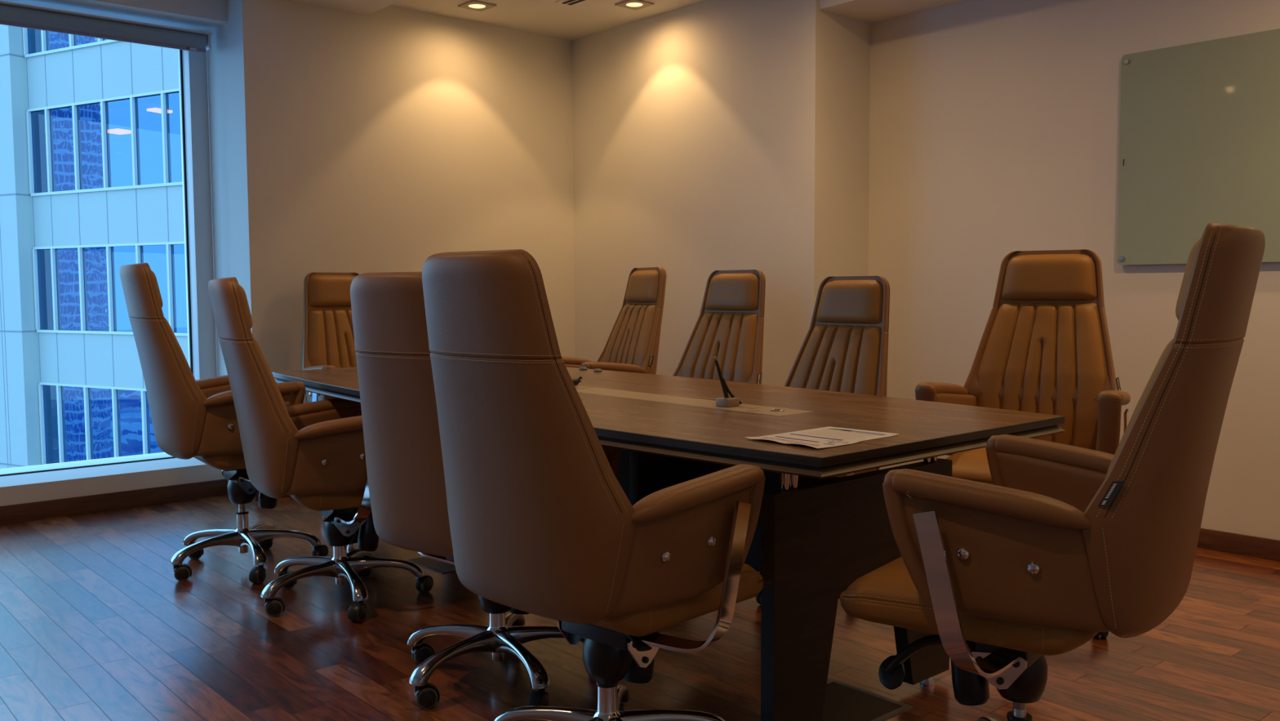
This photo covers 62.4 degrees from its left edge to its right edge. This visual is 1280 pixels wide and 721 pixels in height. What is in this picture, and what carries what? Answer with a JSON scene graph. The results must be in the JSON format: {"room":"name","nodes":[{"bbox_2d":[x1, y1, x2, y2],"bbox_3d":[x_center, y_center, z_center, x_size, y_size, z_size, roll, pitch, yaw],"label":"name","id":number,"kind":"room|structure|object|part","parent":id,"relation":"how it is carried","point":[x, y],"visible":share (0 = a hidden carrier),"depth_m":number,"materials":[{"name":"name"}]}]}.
{"room":"conference room","nodes":[
{"label":"conference room","id":0,"kind":"room"},
{"bbox_2d":[207,0,574,403],"bbox_3d":[-1.257,-0.694,6.722,2.818,2.688,0.899,-4,5,-41],"label":"wall","id":1,"kind":"structure","parent":0,"point":[388,139],"depth_m":5.90,"materials":[{"name":"paint"}]},
{"bbox_2d":[0,0,226,32],"bbox_3d":[-4.158,-1.765,4.237,4.708,0.183,0.690,-4,5,-41],"label":"trim","id":2,"kind":"structure","parent":1,"relation":"attached to","point":[202,15],"depth_m":5.37,"materials":[{"name":"paint"}]},
{"bbox_2d":[0,452,257,506],"bbox_3d":[-4.072,0.743,4.324,4.708,0.176,0.911,-4,5,-41],"label":"window sill","id":3,"kind":"structure","parent":1,"relation":"in","point":[15,489],"depth_m":5.40,"materials":[{"name":"paint"}]},
{"bbox_2d":[0,49,217,475],"bbox_3d":[-4.206,-0.516,4.384,4.708,2.329,0.225,-4,5,-41],"label":"window","id":4,"kind":"structure","parent":3,"relation":"attached to","point":[193,72],"depth_m":5.81,"materials":[{"name":"white metal"}]},
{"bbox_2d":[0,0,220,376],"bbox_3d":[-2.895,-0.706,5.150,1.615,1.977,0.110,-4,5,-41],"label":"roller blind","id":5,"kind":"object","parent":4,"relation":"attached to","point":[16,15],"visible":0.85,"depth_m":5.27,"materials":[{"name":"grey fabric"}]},
{"bbox_3d":[-2.287,-0.715,5.672,0.005,1.917,0.044,-4,5,-41],"label":"pull chain","id":6,"kind":"part","parent":5,"relation":"part of","materials":[{"name":"white plastic"}]},
{"bbox_2d":[0,478,228,524],"bbox_3d":[-3.966,0.795,4.207,4.708,0.086,0.012,-4,5,-41],"label":"baseboard","id":7,"kind":"structure","parent":3,"relation":"attached to","point":[29,511],"depth_m":5.33,"materials":[{"name":"brown wood"}]},
{"bbox_2d":[257,489,290,498],"bbox_3d":[-1.212,0.643,6.238,2.117,0.086,0.012,-4,5,-41],"label":"baseboard","id":8,"kind":"structure","parent":1,"relation":"attached to","point":[258,491],"depth_m":5.63,"materials":[{"name":"brown wood"}]},
{"bbox_2d":[282,0,402,15],"bbox_3d":[-0.876,-1.618,1.028,5.395,0.078,8.051,-4,5,-41],"label":"trim","id":9,"kind":"structure","parent":1,"relation":"attached to","point":[365,7],"depth_m":5.60,"materials":[{"name":"paint"}]},
{"bbox_2d":[390,0,707,39],"bbox_3d":[-0.383,-1.795,1.918,7.726,0.150,9.150,-4,5,-41],"label":"ceiling","id":10,"kind":"structure","parent":0,"point":[544,17],"depth_m":6.09,"materials":[{"name":"paint"}]},
{"bbox_2d":[457,0,496,11],"bbox_3d":[-0.911,-1.983,5.911,0.156,0.008,0.156,-4,5,-41],"label":"recessed light","id":11,"kind":"object","parent":10,"relation":"in","point":[474,5],"visible":1,"depth_m":5.90,"materials":[{"name":"beige metal"}]},
{"bbox_2d":[555,0,589,6],"bbox_3d":[0.165,-1.943,5.226,0.110,0.006,1.800,-4,5,-41],"label":"ceiling vent","id":12,"kind":"object","parent":10,"relation":"in","point":[567,2],"visible":1,"depth_m":5.84,"materials":[{"name":"metal"}]},
{"bbox_2d":[614,0,653,10],"bbox_3d":[-0.031,-1.986,5.897,0.156,0.008,0.156,-4,5,-41],"label":"recessed light","id":13,"kind":"object","parent":10,"relation":"in","point":[635,5],"visible":1,"depth_m":5.89,"materials":[{"name":"beige metal"}]},
{"bbox_2d":[0,494,1279,720],"bbox_3d":[-0.173,1.006,1.886,7.726,0.060,8.560,-4,5,-41],"label":"floor","id":14,"kind":"structure","parent":0,"point":[97,623],"depth_m":3.23,"materials":[{"name":"brown wood"}]},
{"bbox_2d":[119,262,328,583],"bbox_3d":[-1.630,0.224,4.177,0.724,1.205,0.659,-3,5,-35],"label":"chair","id":15,"kind":"object","parent":14,"relation":"on","point":[197,419],"visible":0.81,"depth_m":3.92,"materials":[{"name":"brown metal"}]},
{"bbox_2d":[151,270,162,307],"bbox_3d":[-1.864,-0.268,3.980,0.083,0.170,0.336,-3,5,-35],"label":"cushion","id":16,"kind":"object","parent":15,"relation":"on","point":[156,298],"depth_m":3.84,"materials":[{"name":"beige leather"}]},
{"bbox_2d":[164,317,195,381],"bbox_3d":[-1.795,0.073,4.051,0.185,0.518,0.456,-3,5,-35],"label":"cushion","id":17,"kind":"object","parent":15,"relation":"on","point":[176,367],"depth_m":3.85,"materials":[{"name":"beige leather"}]},
{"bbox_3d":[-1.687,0.727,4.118,0.050,0.082,0.292,3,5,39],"label":"leg","id":18,"kind":"part","parent":15,"relation":"part of","materials":[{"name":"metal"}]},
{"bbox_3d":[-1.734,0.716,4.290,0.292,0.082,0.050,1,4,21],"label":"leg","id":19,"kind":"part","parent":15,"relation":"part of","materials":[{"name":"metal"}]},
{"bbox_3d":[-1.766,0.181,4.422,0.369,0.251,0.079,-3,5,-38],"label":"armrest","id":20,"kind":"part","parent":15,"relation":"part of","materials":[{"name":"beige leather"}]},
{"bbox_3d":[-1.767,0.206,4.386,0.070,0.236,0.380,4,5,44],"label":"panel","id":21,"kind":"part","parent":15,"relation":"part of","materials":[{"name":"beige leather"}]},
{"bbox_2d":[193,453,245,470],"bbox_3d":[-1.540,0.346,4.249,0.501,0.105,0.468,-3,5,-35],"label":"seat cushion","id":22,"kind":"object","parent":15,"relation":"on","point":[223,461],"depth_m":3.96,"materials":[{"name":"beige leather"}]},
{"bbox_3d":[-1.561,0.444,4.085,0.036,0.019,0.128,-1,4,-12],"label":"height lever","id":23,"kind":"part","parent":15,"relation":"part of","materials":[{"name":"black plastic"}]},
{"bbox_3d":[-1.478,0.232,3.979,0.380,0.236,0.070,-2,4,-25],"label":"panel","id":24,"kind":"part","parent":15,"relation":"part of","materials":[{"name":"beige leather"}]},
{"bbox_3d":[-1.508,0.727,4.110,0.050,0.082,0.292,-3,5,-33],"label":"leg","id":25,"kind":"part","parent":15,"relation":"part of","materials":[{"name":"metal"}]},
{"bbox_3d":[-1.442,0.210,3.966,0.369,0.251,0.079,-3,5,-32],"label":"armrest","id":26,"kind":"part","parent":15,"relation":"part of","materials":[{"name":"beige leather"}]},
{"bbox_3d":[-1.584,0.709,4.388,0.050,0.082,0.292,0,4,3],"label":"leg","id":27,"kind":"part","parent":15,"relation":"part of","materials":[{"name":"metal"}]},
{"bbox_3d":[-1.506,0.523,4.284,0.084,0.152,0.074,-3,5,-35],"label":"tension knob","id":28,"kind":"part","parent":15,"relation":"part of","materials":[{"name":"black plastic"}]},
{"bbox_3d":[-1.445,0.715,4.277,0.292,0.082,0.050,-1,4,-15],"label":"leg","id":29,"kind":"part","parent":15,"relation":"part of","materials":[{"name":"metal"}]},
{"bbox_2d":[208,276,433,622],"bbox_3d":[-1.112,0.282,3.726,0.736,1.145,0.670,-2,4,-29],"label":"chair","id":30,"kind":"object","parent":14,"relation":"on","point":[313,453],"visible":0.86,"depth_m":3.49,"materials":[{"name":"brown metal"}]},
{"bbox_2d":[239,284,253,328],"bbox_3d":[-1.365,-0.182,3.560,0.083,0.170,0.336,-2,4,-29],"label":"cushion","id":31,"kind":"object","parent":30,"relation":"on","point":[245,316],"depth_m":3.41,"materials":[{"name":"beige leather"}]},
{"bbox_2d":[253,337,288,414],"bbox_3d":[-1.290,0.160,3.623,0.185,0.518,0.456,-2,4,-29],"label":"cushion","id":32,"kind":"object","parent":30,"relation":"on","point":[268,399],"depth_m":3.41,"materials":[{"name":"beige leather"}]},
{"bbox_3d":[-1.175,0.755,3.669,0.050,0.082,0.292,3,5,43],"label":"leg","id":33,"kind":"part","parent":30,"relation":"part of","materials":[{"name":"metal"}]},
{"bbox_3d":[-1.211,0.744,3.844,0.292,0.082,0.050,1,4,25],"label":"leg","id":34,"kind":"part","parent":30,"relation":"part of","materials":[{"name":"metal"}]},
{"bbox_3d":[-1.220,0.268,3.988,0.369,0.251,0.079,-3,5,-32],"label":"armrest","id":35,"kind":"part","parent":30,"relation":"part of","materials":[{"name":"beige leather"}]},
{"bbox_3d":[-1.225,0.293,3.952,0.380,0.236,0.070,-3,5,-39],"label":"panel","id":36,"kind":"part","parent":30,"relation":"part of","materials":[{"name":"beige leather"}]},
{"bbox_3d":[-0.986,0.321,3.515,0.380,0.236,0.070,-2,4,-18],"label":"panel","id":37,"kind":"part","parent":30,"relation":"part of","materials":[{"name":"beige leather"}]},
{"bbox_2d":[289,488,364,511],"bbox_3d":[-1.017,0.434,3.791,0.501,0.105,0.468,-2,4,-29],"label":"seat cushion","id":38,"kind":"object","parent":30,"relation":"on","point":[312,499],"depth_m":3.52,"materials":[{"name":"beige leather"}]},
{"bbox_3d":[-0.951,0.300,3.498,0.369,0.251,0.079,-2,4,-25],"label":"armrest","id":39,"kind":"part","parent":30,"relation":"part of","materials":[{"name":"beige leather"}]},
{"bbox_3d":[-1.057,0.532,3.631,0.036,0.019,0.128,-1,4,-6],"label":"height lever","id":40,"kind":"part","parent":30,"relation":"part of","materials":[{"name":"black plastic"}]},
{"bbox_3d":[-0.998,0.756,3.648,0.050,0.082,0.292,-2,4,-29],"label":"leg","id":41,"kind":"part","parent":30,"relation":"part of","materials":[{"name":"metal"}]},
{"bbox_3d":[-1.055,0.737,3.931,0.050,0.082,0.292,0,4,7],"label":"leg","id":42,"kind":"part","parent":30,"relation":"part of","materials":[{"name":"metal"}]},
{"bbox_3d":[-0.980,0.612,3.822,0.084,0.152,0.074,-2,4,-29],"label":"tension knob","id":43,"kind":"part","parent":30,"relation":"part of","materials":[{"name":"black plastic"}]},
{"bbox_3d":[-0.923,0.744,3.810,0.292,0.082,0.050,-1,4,-11],"label":"leg","id":44,"kind":"part","parent":30,"relation":"part of","materials":[{"name":"metal"}]},
{"bbox_2d":[301,272,359,403],"bbox_3d":[-1.399,0.147,5.376,0.666,1.194,0.732,-4,5,-43],"label":"chair","id":45,"kind":"object","parent":14,"relation":"on","point":[328,337],"visible":0.24,"depth_m":5.45,"materials":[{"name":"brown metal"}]},
{"bbox_3d":[-1.573,0.161,5.200,0.070,0.236,0.380,-3,5,-33],"label":"panel","id":46,"kind":"part","parent":45,"relation":"part of","materials":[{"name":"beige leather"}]},
{"bbox_3d":[-1.579,0.141,5.161,0.079,0.251,0.369,-4,5,-40],"label":"armrest","id":47,"kind":"part","parent":45,"relation":"part of","materials":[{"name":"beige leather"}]},
{"bbox_2d":[308,275,355,306],"bbox_3d":[-1.595,-0.365,5.549,0.336,0.170,0.083,-4,5,-43],"label":"cushion","id":48,"kind":"object","parent":45,"relation":"on","point":[324,291],"depth_m":5.49,"materials":[{"name":"beige leather"}]},
{"bbox_2d":[307,307,356,368],"bbox_3d":[-1.536,-0.016,5.513,0.456,0.518,0.185,-4,5,-43],"label":"cushion","id":49,"kind":"object","parent":45,"relation":"on","point":[331,337],"depth_m":5.44,"materials":[{"name":"beige leather"}]},
{"bbox_2d":[407,555,455,573],"bbox_3d":[-0.757,0.810,4.298,0.275,0.011,0.275,-4,5,-41],"label":"box","id":50,"kind":"object","parent":14,"relation":"on","point":[440,566],"visible":0.19,"depth_m":4.23,"materials":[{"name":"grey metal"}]},
{"bbox_3d":[-0.757,0.814,4.298,0.239,0.002,0.239,-4,5,-41],"label":"lid","id":51,"kind":"part","parent":50,"relation":"part of","materials":[{"name":"grey metal"}]},
{"bbox_2d":[350,271,621,708],"bbox_3d":[-0.430,0.333,2.925,0.656,1.145,0.721,2,5,34],"label":"chair","id":52,"kind":"object","parent":14,"relation":"on","point":[405,470],"visible":0.4,"depth_m":2.70,"materials":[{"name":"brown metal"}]},
{"bbox_3d":[-0.543,0.794,3.052,0.292,0.082,0.050,1,4,23],"label":"leg","id":53,"kind":"part","parent":52,"relation":"part of","materials":[{"name":"metal"}]},
{"bbox_3d":[-0.502,0.805,2.878,0.050,0.082,0.292,3,5,41],"label":"leg","id":54,"kind":"part","parent":52,"relation":"part of","materials":[{"name":"metal"}]},
{"bbox_3d":[-0.391,0.787,3.145,0.050,0.082,0.292,0,4,5],"label":"leg","id":55,"kind":"part","parent":52,"relation":"part of","materials":[{"name":"metal"}]},
{"bbox_3d":[-0.345,0.659,3.072,0.074,0.152,0.084,2,5,34],"label":"tension knob","id":56,"kind":"part","parent":52,"relation":"part of","materials":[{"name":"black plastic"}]},
{"bbox_3d":[-0.324,0.805,2.864,0.050,0.082,0.292,-3,5,-31],"label":"leg","id":57,"kind":"part","parent":52,"relation":"part of","materials":[{"name":"metal"}]},
{"bbox_3d":[-0.255,0.794,3.028,0.292,0.082,0.050,-1,4,-13],"label":"leg","id":58,"kind":"part","parent":52,"relation":"part of","materials":[{"name":"metal"}]},
{"bbox_3d":[-0.217,0.366,2.796,0.070,0.236,0.380,3,5,44],"label":"panel","id":59,"kind":"part","parent":52,"relation":"part of","materials":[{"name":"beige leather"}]},
{"bbox_3d":[-0.179,0.343,2.797,0.079,0.251,0.369,3,5,37],"label":"armrest","id":60,"kind":"part","parent":52,"relation":"part of","materials":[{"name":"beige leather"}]},
{"bbox_2d":[422,248,765,720],"bbox_3d":[-0.107,0.357,2.323,0.656,1.175,0.721,3,5,43],"label":"chair","id":61,"kind":"object","parent":14,"relation":"on","point":[542,523],"visible":1,"depth_m":2.07,"materials":[{"name":"beige leather"}]},
{"bbox_3d":[-0.214,0.833,2.447,0.292,0.082,0.050,1,4,23],"label":"leg","id":62,"kind":"part","parent":61,"relation":"part of","materials":[{"name":"metal"}]},
{"bbox_3d":[-0.173,0.845,2.273,0.050,0.082,0.292,3,5,41],"label":"leg","id":63,"kind":"part","parent":61,"relation":"part of","materials":[{"name":"metal"}]},
{"bbox_3d":[0.005,0.845,2.259,0.050,0.082,0.292,-3,5,-31],"label":"leg","id":64,"kind":"part","parent":61,"relation":"part of","materials":[{"name":"metal"}]},
{"bbox_3d":[-0.061,0.826,2.539,0.050,0.082,0.292,0,4,5],"label":"leg","id":65,"kind":"part","parent":61,"relation":"part of","materials":[{"name":"metal"}]},
{"bbox_3d":[-0.017,0.590,2.248,0.036,0.019,0.128,-2,4,-24],"label":"height lever","id":66,"kind":"part","parent":61,"relation":"part of","materials":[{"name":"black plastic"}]},
{"bbox_3d":[-0.003,0.669,2.454,0.074,0.152,0.084,3,5,43],"label":"tension knob","id":67,"kind":"part","parent":61,"relation":"part of","materials":[{"name":"black plastic"}]},
{"bbox_3d":[0.074,0.833,2.423,0.292,0.082,0.050,-1,4,-13],"label":"leg","id":68,"kind":"part","parent":61,"relation":"part of","materials":[{"name":"metal"}]},
{"bbox_2d":[591,563,763,635],"bbox_3d":[-0.031,0.492,2.413,0.468,0.105,0.501,3,5,43],"label":"seat cushion","id":69,"kind":"object","parent":61,"relation":"on","point":[633,618],"depth_m":2.17,"materials":[{"name":"beige leather"}]},
{"bbox_3d":[0.083,0.377,2.161,0.380,0.236,0.070,-3,5,-37],"label":"panel","id":70,"kind":"part","parent":61,"relation":"part of","materials":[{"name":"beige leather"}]},
{"bbox_3d":[0.120,0.355,2.156,0.369,0.251,0.079,-4,5,-44],"label":"armrest","id":71,"kind":"part","parent":61,"relation":"part of","materials":[{"name":"beige leather"}]},
{"bbox_2d":[561,266,666,374],"bbox_3d":[-0.224,0.137,5.325,0.721,1.209,0.657,-2,4,-29],"label":"chair","id":72,"kind":"object","parent":14,"relation":"on","point":[632,345],"visible":0.31,"depth_m":5.33,"materials":[{"name":"brown leather"}]},
{"bbox_3d":[-0.355,0.117,5.537,0.380,0.236,0.070,-2,4,-19],"label":"panel","id":73,"kind":"part","parent":72,"relation":"part of","materials":[{"name":"beige leather"}]},
{"bbox_3d":[-0.390,0.094,5.551,0.369,0.251,0.079,-2,4,-26],"label":"armrest","id":74,"kind":"part","parent":72,"relation":"part of","materials":[{"name":"beige leather"}]},
{"bbox_3d":[-0.116,0.125,5.064,0.369,0.251,0.079,-3,5,-32],"label":"armrest","id":75,"kind":"part","parent":72,"relation":"part of","materials":[{"name":"beige leather"}]},
{"bbox_2d":[603,303,656,366],"bbox_3d":[-0.051,-0.032,5.412,0.185,0.518,0.456,-2,4,-29],"label":"cushion","id":76,"kind":"object","parent":72,"relation":"on","point":[632,340],"depth_m":5.35,"materials":[{"name":"beige leather"}]},
{"bbox_2d":[626,270,659,302],"bbox_3d":[0.019,-0.380,5.429,0.083,0.170,0.336,-2,4,-29],"label":"cushion","id":77,"kind":"object","parent":72,"relation":"on","point":[642,286],"depth_m":5.37,"materials":[{"name":"beige leather"}]},
{"bbox_2d":[271,366,1065,720],"bbox_3d":[-0.219,0.473,3.746,1.240,0.752,3.101,-4,5,-41],"label":"conference table","id":78,"kind":"object","parent":14,"relation":"on","point":[817,531],"visible":0.62,"depth_m":2.64,"materials":[{"name":"brown wood"}]},
{"bbox_3d":[-1.010,0.465,4.678,0.738,0.594,0.042,-4,5,-41],"label":"pedestal panel","id":79,"kind":"part","parent":78,"relation":"part of","materials":[{"name":"brown wood"}]},
{"bbox_2d":[571,376,582,385],"bbox_3d":[-0.241,0.075,3.834,0.074,0.034,0.032,-4,5,-41],"label":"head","id":80,"kind":"object","parent":78,"relation":"on","point":[575,380],"visible":0.62,"depth_m":3.83},
{"bbox_2d":[578,366,587,369],"bbox_3d":[-0.247,0.034,4.588,0.038,0.014,0.038,-4,5,-41],"label":"puck","id":81,"kind":"object","parent":78,"relation":"on","point":[580,367],"visible":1,"depth_m":4.58,"materials":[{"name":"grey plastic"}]},
{"bbox_2d":[593,368,602,372],"bbox_3d":[-0.179,0.041,4.481,0.038,0.014,0.038,-4,5,-41],"label":"puck","id":82,"kind":"object","parent":78,"relation":"on","point":[597,370],"visible":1,"depth_m":4.47,"materials":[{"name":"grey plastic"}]},
{"bbox_3d":[0.170,0.467,3.288,0.500,0.422,0.040,-4,5,-41],"label":"cross panel","id":83,"kind":"part","parent":78,"relation":"part of","materials":[{"name":"black wood"}]},
{"bbox_2d":[713,356,742,407],"bbox_3d":[0.262,0.061,3.144,0.100,0.149,0.050,-4,5,-41],"label":"microphone","id":84,"kind":"object","parent":78,"relation":"on","point":[726,401],"visible":1,"depth_m":3.13,"materials":[{"name":"black plastic"}]},
{"bbox_3d":[0.243,0.056,3.138,0.057,0.122,0.011,-4,5,-41],"label":"arm","id":85,"kind":"part","parent":84,"relation":"part of","materials":[{"name":"black plastic"}]},
{"bbox_3d":[-0.249,0.404,3.665,0.035,0.300,2.476,-4,5,-41],"label":"modesty panel","id":86,"kind":"part","parent":78,"relation":"part of","materials":[{"name":"brown wood"}]},
{"bbox_3d":[0.324,0.137,3.109,0.032,0.001,0.050,-4,5,-41],"label":"plate","id":87,"kind":"part","parent":78,"relation":"part of","materials":[{"name":"beige paint"}]},
{"bbox_2d":[759,426,898,445],"bbox_3d":[0.437,0.177,2.493,0.293,0.002,0.210,-4,5,-41],"label":"printed sheet","id":88,"kind":"object","parent":78,"relation":"on","point":[832,432],"visible":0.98,"depth_m":2.53,"materials":[{"name":"white paper"}]},
{"bbox_2d":[745,432,862,448],"bbox_3d":[0.374,0.180,2.422,0.160,0.006,0.216,-4,5,-41],"label":"printed sheet","id":89,"kind":"object","parent":88,"relation":"on","point":[817,442],"visible":1,"depth_m":2.42,"materials":[{"name":"white paper"}]},
{"bbox_3d":[0.577,0.589,2.724,0.738,0.594,0.042,-4,5,-41],"label":"pedestal panel","id":90,"kind":"part","parent":78,"relation":"part of","materials":[{"name":"brown wood"}]},
{"bbox_2d":[672,269,765,383],"bbox_3d":[0.202,0.202,4.535,0.721,1.181,0.656,-4,5,-41],"label":"chair","id":91,"kind":"object","parent":14,"relation":"on","point":[729,327],"visible":0.32,"depth_m":4.62,"materials":[{"name":"brown leather"}]},
{"bbox_2d":[680,311,758,382],"bbox_3d":[0.352,0.045,4.656,0.185,0.518,0.456,-4,5,-41],"label":"cushion","id":92,"kind":"object","parent":91,"relation":"on","point":[731,337],"depth_m":4.62,"materials":[{"name":"beige leather"}]},
{"bbox_2d":[705,272,759,311],"bbox_3d":[0.413,-0.304,4.687,0.083,0.170,0.336,-4,5,-41],"label":"cushion","id":93,"kind":"object","parent":91,"relation":"on","point":[724,291],"depth_m":4.65,"materials":[{"name":"beige leather"}]},
{"bbox_2d":[755,275,889,604],"bbox_3d":[0.583,0.262,3.897,0.721,1.144,0.658,-3,5,-38],"label":"chair","id":94,"kind":"object","parent":14,"relation":"on","point":[844,348],"visible":0.27,"depth_m":3.98,"materials":[{"name":"brown leather"}]},
{"bbox_2d":[789,324,881,395],"bbox_3d":[0.740,0.124,4.011,0.185,0.518,0.456,-3,5,-38],"label":"cushion","id":95,"kind":"object","parent":94,"relation":"on","point":[837,357],"depth_m":3.98,"materials":[{"name":"beige leather"}]},
{"bbox_2d":[816,280,883,324],"bbox_3d":[0.804,-0.225,4.038,0.083,0.170,0.336,-3,5,-38],"label":"cushion","id":96,"kind":"object","parent":94,"relation":"on","point":[837,301],"depth_m":4.00,"materials":[{"name":"beige leather"}]},
{"bbox_3d":[0.727,0.301,3.696,0.070,0.236,0.380,3,5,42],"label":"panel","id":97,"kind":"part","parent":94,"relation":"part of","materials":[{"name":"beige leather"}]},
{"bbox_2d":[822,678,912,720],"bbox_3d":[0.527,0.909,2.787,0.270,0.003,0.268,-4,5,-41],"label":"box","id":98,"kind":"object","parent":14,"relation":"on","point":[843,701],"visible":0.63,"depth_m":2.79,"materials":[{"name":"grey metal"}]},
{"bbox_2d":[915,249,1130,636],"bbox_3d":[1.309,0.237,3.572,0.656,1.230,0.721,2,5,33],"label":"chair","id":99,"kind":"object","parent":14,"relation":"on","point":[1044,347],"visible":0.56,"depth_m":3.69,"materials":[{"name":"brown leather"}]},
{"bbox_3d":[1.056,0.191,3.695,0.079,0.251,0.369,3,5,36],"label":"armrest","id":100,"kind":"part","parent":99,"relation":"part of","materials":[{"name":"beige leather"}]},
{"bbox_3d":[1.094,0.212,3.699,0.070,0.236,0.380,3,5,43],"label":"panel","id":101,"kind":"part","parent":99,"relation":"part of","materials":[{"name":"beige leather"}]},
{"bbox_2d":[946,447,992,484],"bbox_3d":[1.249,0.358,3.488,0.468,0.105,0.501,2,5,33],"label":"seat cushion","id":102,"kind":"object","parent":99,"relation":"on","point":[971,464],"depth_m":3.38,"materials":[{"name":"beige leather"}]},
{"bbox_2d":[976,302,1106,449],"bbox_3d":[1.417,0.053,3.728,0.456,0.518,0.185,2,5,33],"label":"cushion","id":103,"kind":"object","parent":99,"relation":"on","point":[1044,357],"depth_m":3.69,"materials":[{"name":"beige leather"}]},
{"bbox_2d":[1000,253,1097,300],"bbox_3d":[1.460,-0.297,3.774,0.336,0.170,0.083,2,5,33],"label":"cushion","id":104,"kind":"object","parent":99,"relation":"on","point":[1024,277],"depth_m":3.75,"materials":[{"name":"beige leather"}]},
{"bbox_3d":[1.512,0.229,3.427,0.070,0.236,0.380,1,4,23],"label":"panel","id":105,"kind":"part","parent":99,"relation":"part of","materials":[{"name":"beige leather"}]},
{"bbox_3d":[1.525,0.209,3.390,0.079,0.251,0.369,2,4,30],"label":"armrest","id":106,"kind":"part","parent":99,"relation":"part of","materials":[{"name":"beige leather"}]},
{"bbox_2d":[840,222,1265,720],"bbox_3d":[0.815,0.349,2.123,0.721,1.208,0.656,3,5,37],"label":"chair","id":107,"kind":"object","parent":14,"relation":"on","point":[1067,544],"visible":1,"depth_m":1.88,"materials":[{"name":"brown leather"}]},
{"bbox_3d":[0.579,0.622,2.193,0.169,0.127,0.044,1,4,21],"label":"tilt lever","id":108,"kind":"part","parent":107,"relation":"part of","materials":[{"name":"black plastic"}]},
{"bbox_2d":[840,556,1097,655],"bbox_3d":[0.728,0.470,2.197,0.501,0.105,0.468,3,5,37],"label":"seat cushion","id":109,"kind":"object","parent":107,"relation":"on","point":[887,594],"depth_m":2.03,"materials":[{"name":"beige leather"}]},
{"bbox_3d":[0.697,0.648,2.234,0.084,0.152,0.074,3,5,37],"label":"tension knob","id":110,"kind":"part","parent":107,"relation":"part of","materials":[{"name":"black plastic"}]},
{"bbox_3d":[0.621,0.336,1.918,0.369,0.251,0.079,2,5,34],"label":"armrest","id":111,"kind":"part","parent":107,"relation":"part of","materials":[{"name":"beige leather"}]},
{"bbox_3d":[0.794,0.835,2.334,0.050,0.082,0.292,0,4,5],"label":"leg","id":112,"kind":"part","parent":107,"relation":"part of","materials":[{"name":"metal"}]},
{"bbox_3d":[0.657,0.357,1.929,0.380,0.236,0.070,2,4,27],"label":"panel","id":113,"kind":"part","parent":107,"relation":"part of","materials":[{"name":"beige leather"}]},
{"bbox_3d":[0.957,0.304,2.363,0.369,0.251,0.079,3,5,40],"label":"armrest","id":114,"kind":"part","parent":107,"relation":"part of","materials":[{"name":"beige leather"}]},
{"bbox_3d":[0.957,0.328,2.327,0.070,0.236,0.380,-4,5,-43],"label":"panel","id":115,"kind":"part","parent":107,"relation":"part of","materials":[{"name":"beige leather"}]},
{"bbox_2d":[1105,337,1173,477],"bbox_3d":[0.974,0.195,1.992,0.185,0.518,0.456,3,5,37],"label":"cushion","id":116,"kind":"object","parent":107,"relation":"on","point":[1145,449],"depth_m":1.80,"materials":[{"name":"beige leather"}]},
{"bbox_2d":[1175,238,1200,319],"bbox_3d":[1.038,-0.146,1.919,0.083,0.170,0.336,3,5,37],"label":"cushion","id":117,"kind":"object","parent":107,"relation":"on","point":[1188,300],"depth_m":1.78,"materials":[{"name":"beige leather"}]},
{"bbox_2d":[572,0,870,386],"bbox_3d":[0.491,-0.677,6.337,0.701,2.688,1.988,-4,5,-41],"label":"wall","id":118,"kind":"structure","parent":0,"point":[709,136],"depth_m":5.81,"materials":[{"name":"paint"}]},
{"bbox_2d":[867,0,1279,540],"bbox_3d":[3.319,-0.497,3.469,0.250,2.688,6.063,-4,5,-41],"label":"wall","id":119,"kind":"structure","parent":0,"point":[994,125],"depth_m":4.95,"materials":[{"name":"paint"}]},
{"bbox_2d":[818,0,968,23],"bbox_3d":[3.058,-1.724,3.161,0.429,0.196,6.063,-4,5,-41],"label":"ceiling","id":120,"kind":"structure","parent":119,"relation":"attached to","point":[870,11],"depth_m":5.27,"materials":[{"name":"paint"}]},
{"bbox_2d":[1116,28,1279,265],"bbox_3d":[2.591,-0.836,4.056,0.035,0.906,1.498,-4,5,-41],"label":"board","id":121,"kind":"object","parent":119,"relation":"attached to","point":[1199,134],"visible":1,"depth_m":4.37,"materials":[{"name":"glass"}]},
{"bbox_2d":[1196,527,1279,560],"bbox_3d":[3.227,0.809,3.470,0.014,0.083,6.063,-4,5,-41],"label":"baseboard","id":122,"kind":"structure","parent":119,"relation":"attached to","point":[1215,540],"depth_m":4.33,"materials":[{"name":"brown wood"}]},
{"label":"outside","id":123,"kind":"structure","parent":0,"visible":0},
{"bbox_2d":[0,24,188,468],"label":"window","id":124,"kind":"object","parent":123,"point":[91,164],"visible":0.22,"depth_m":26.86,"materials":[{"name":"glass"}]}
]}

